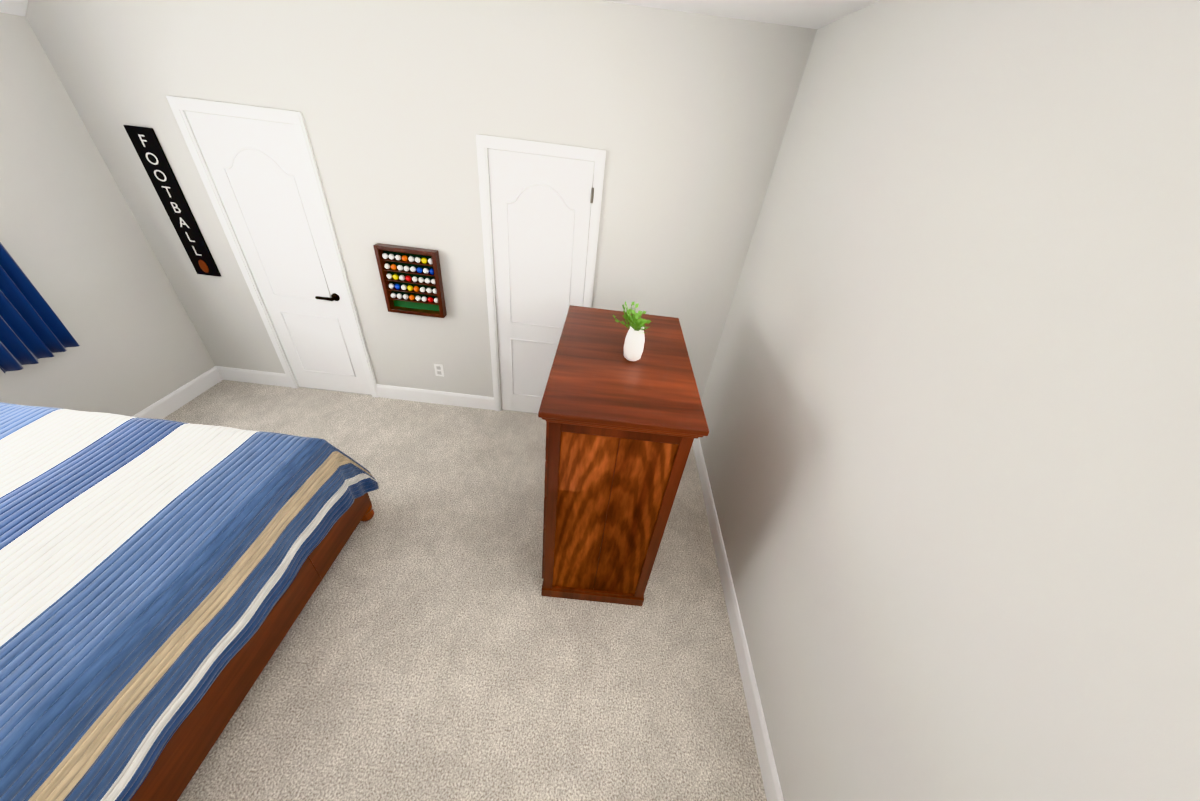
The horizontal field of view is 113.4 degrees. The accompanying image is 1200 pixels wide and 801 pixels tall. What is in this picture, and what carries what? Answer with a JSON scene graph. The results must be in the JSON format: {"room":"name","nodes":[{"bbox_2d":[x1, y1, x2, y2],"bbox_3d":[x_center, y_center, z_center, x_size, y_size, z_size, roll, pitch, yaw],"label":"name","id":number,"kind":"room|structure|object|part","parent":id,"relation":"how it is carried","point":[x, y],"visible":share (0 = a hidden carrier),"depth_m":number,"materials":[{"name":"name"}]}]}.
{"room":"bedroom","nodes":[
{"label":"bedroom","id":0,"kind":"room"},
{"bbox_2d":[0,0,27,15],"bbox_3d":[-3.080,-1.148,0.544,0.360,0.380,3.772,6,36,-1],"label":"ceiling","id":1,"kind":"structure","parent":0,"point":[16,7],"depth_m":2.12,"materials":[{"name":"white paint"}]},
{"bbox_2d":[0,12,214,416],"bbox_3d":[-3.446,-0.215,1.235,0.150,2.744,3.772,6,36,-1],"label":"wall","id":2,"kind":"structure","parent":0,"point":[75,243],"depth_m":2.50,"materials":[{"name":"white paint"}]},
{"bbox_2d":[0,242,79,372],"bbox_3d":[-3.308,-0.230,1.141,0.116,1.365,2.444,6,36,-1],"label":"curtain","id":3,"kind":"object","parent":2,"relation":"attached to","point":[33,329],"visible":1,"depth_m":2.24,"materials":[{"name":"blue fabric"}]},
{"bbox_2d":[132,366,223,418],"bbox_3d":[-3.495,0.836,2.010,0.016,0.135,3.742,6,36,-1],"label":"baseboard","id":4,"kind":"structure","parent":2,"relation":"attached to","point":[172,402],"depth_m":3.22,"materials":[{"name":"white wood"}]},
{"bbox_2d":[25,0,816,413],"bbox_3d":[-1.143,-1.078,2.829,4.530,2.744,0.186,6,36,-1],"label":"wall","id":5,"kind":"structure","parent":0,"point":[681,118],"depth_m":2.35,"materials":[{"name":"white paint"}]},
{"bbox_2d":[123,125,220,276],"bbox_3d":[-2.915,-1.322,2.714,0.170,0.930,0.026,6,36,-1],"label":"sign","id":6,"kind":"object","parent":5,"relation":"attached to","point":[152,156],"visible":1,"depth_m":2.67,"materials":[{"name":"black"}]},
{"bbox_2d":[216,366,290,386],"bbox_3d":[-3.081,-0.211,3.528,0.600,0.135,0.016,6,36,-1],"label":"baseboard","id":7,"kind":"structure","parent":5,"relation":"attached to","point":[231,374],"depth_m":3.52,"materials":[{"name":"white wood"}]},
{"bbox_2d":[166,96,378,397],"bbox_3d":[-2.291,-0.922,2.965,0.790,2.100,0.025,6,36,-1],"label":"door frame","id":8,"kind":"structure","parent":5,"relation":"attached to","point":[179,106],"depth_m":2.68,"materials":[{"name":"white wood"}]},
{"bbox_3d":[-2.291,-0.916,2.976,0.459,1.688,0.015,6,36,-1],"label":"door mould","id":9,"kind":"part","parent":8,"relation":"part of","materials":[{"name":"white wood"}]},
{"bbox_2d":[185,111,371,394],"bbox_3d":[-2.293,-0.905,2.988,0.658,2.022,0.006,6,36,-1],"label":"door","id":10,"kind":"structure","parent":5,"relation":"in","point":[265,190],"depth_m":2.81,"materials":[{"name":"white wood"}]},
{"bbox_3d":[-2.089,-0.787,3.019,0.156,0.060,0.060,6,36,-1],"label":"door handle","id":11,"kind":"part","parent":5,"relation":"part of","materials":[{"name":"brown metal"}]},
{"bbox_2d":[373,243,446,317],"bbox_3d":[-1.389,-0.875,2.916,0.430,0.495,0.064,6,36,-1],"label":"display","id":12,"kind":"object","parent":5,"relation":"attached to","point":[411,280],"visible":1,"depth_m":2.90,"materials":[{"name":"brown wood"}]},
{"bbox_2d":[376,384,494,409],"bbox_3d":[-1.477,-0.029,3.558,1.050,0.135,0.016,6,36,-1],"label":"baseboard","id":13,"kind":"structure","parent":5,"relation":"attached to","point":[384,391],"depth_m":3.55,"materials":[{"name":"white wood"}]},
{"bbox_2d":[434,364,443,376],"bbox_3d":[-1.384,-0.261,3.392,0.075,0.120,0.006,6,36,-1],"label":"electrical outlet plate","id":14,"kind":"object","parent":5,"relation":"attached to","point":[441,370],"visible":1,"depth_m":3.39,"materials":[{"name":"white plastic"}]},
{"bbox_2d":[488,149,593,412],"bbox_3d":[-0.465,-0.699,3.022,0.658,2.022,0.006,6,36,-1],"label":"door","id":15,"kind":"structure","parent":5,"relation":"in","point":[540,223],"depth_m":2.79,"materials":[{"name":"white wood"}]},
{"bbox_2d":[476,134,605,410],"bbox_3d":[-0.463,-0.713,2.996,0.790,2.100,0.033,6,36,-1],"label":"door frame","id":16,"kind":"structure","parent":5,"relation":"attached to","point":[484,143],"depth_m":2.61,"materials":[{"name":"white wood"}]},
{"bbox_3d":[-0.463,-0.709,3.010,0.459,1.688,0.015,6,36,-1],"label":"door mould","id":17,"kind":"part","parent":16,"relation":"part of","materials":[{"name":"white wood"}]},
{"bbox_2d":[163,380,766,800],"bbox_3d":[-1.435,1.175,2.104,4.630,0.100,4.012,6,36,-1],"label":"floor","id":18,"kind":"structure","parent":0,"point":[435,646],"depth_m":2.01,"materials":[{"name":"carpet"}]},
{"bbox_2d":[0,402,378,800],"bbox_3d":[-2.267,0.809,1.289,1.690,1.270,2.422,6,36,-1],"label":"bed","id":19,"kind":"object","parent":18,"relation":"on","point":[160,580],"visible":1,"depth_m":1.47,"materials":[{"name":"blue fabric"}]},
{"bbox_2d":[538,305,708,605],"bbox_3d":[0.041,0.328,2.279,0.653,1.362,1.032,6,36,-1],"label":"dresser","id":20,"kind":"object","parent":18,"relation":"on","point":[622,432],"visible":1,"depth_m":1.77,"materials":[{"name":"brown wood"}]},
{"bbox_3d":[0.044,0.353,2.297,0.586,1.300,0.976,6,36,-1],"label":"frame","id":21,"kind":"part","parent":20,"relation":"part of","materials":[{"name":"brown wood"}]},
{"bbox_2d":[613,301,650,360],"bbox_3d":[0.139,-0.313,1.792,0.181,0.257,0.223,6,36,-1],"label":"plant","id":22,"kind":"object","parent":20,"relation":"on","point":[634,344],"visible":1,"depth_m":1.77,"materials":[{"name":"green plant"}]},
{"bbox_2d":[599,0,878,28],"bbox_3d":[-1.145,-1.117,0.445,4.630,0.100,4.012,6,36,-1],"label":"ceiling","id":23,"kind":"structure","parent":0,"point":[815,14],"depth_m":1.86,"materials":[{"name":"white paint"}]},
{"bbox_2d":[699,0,1199,800],"bbox_3d":[0.951,0.282,1.316,0.120,2.744,3.772,6,36,-1],"label":"wall","id":24,"kind":"structure","parent":0,"point":[951,440],"depth_m":0.97,"materials":[{"name":"white paint"}]},
{"bbox_2d":[692,437,783,800],"bbox_3d":[0.751,1.317,2.088,0.016,0.135,3.742,6,36,-1],"label":"baseboard","id":25,"kind":"structure","parent":24,"relation":"attached to","point":[770,778],"depth_m":2.06,"materials":[{"name":"white wood"}]}
]}

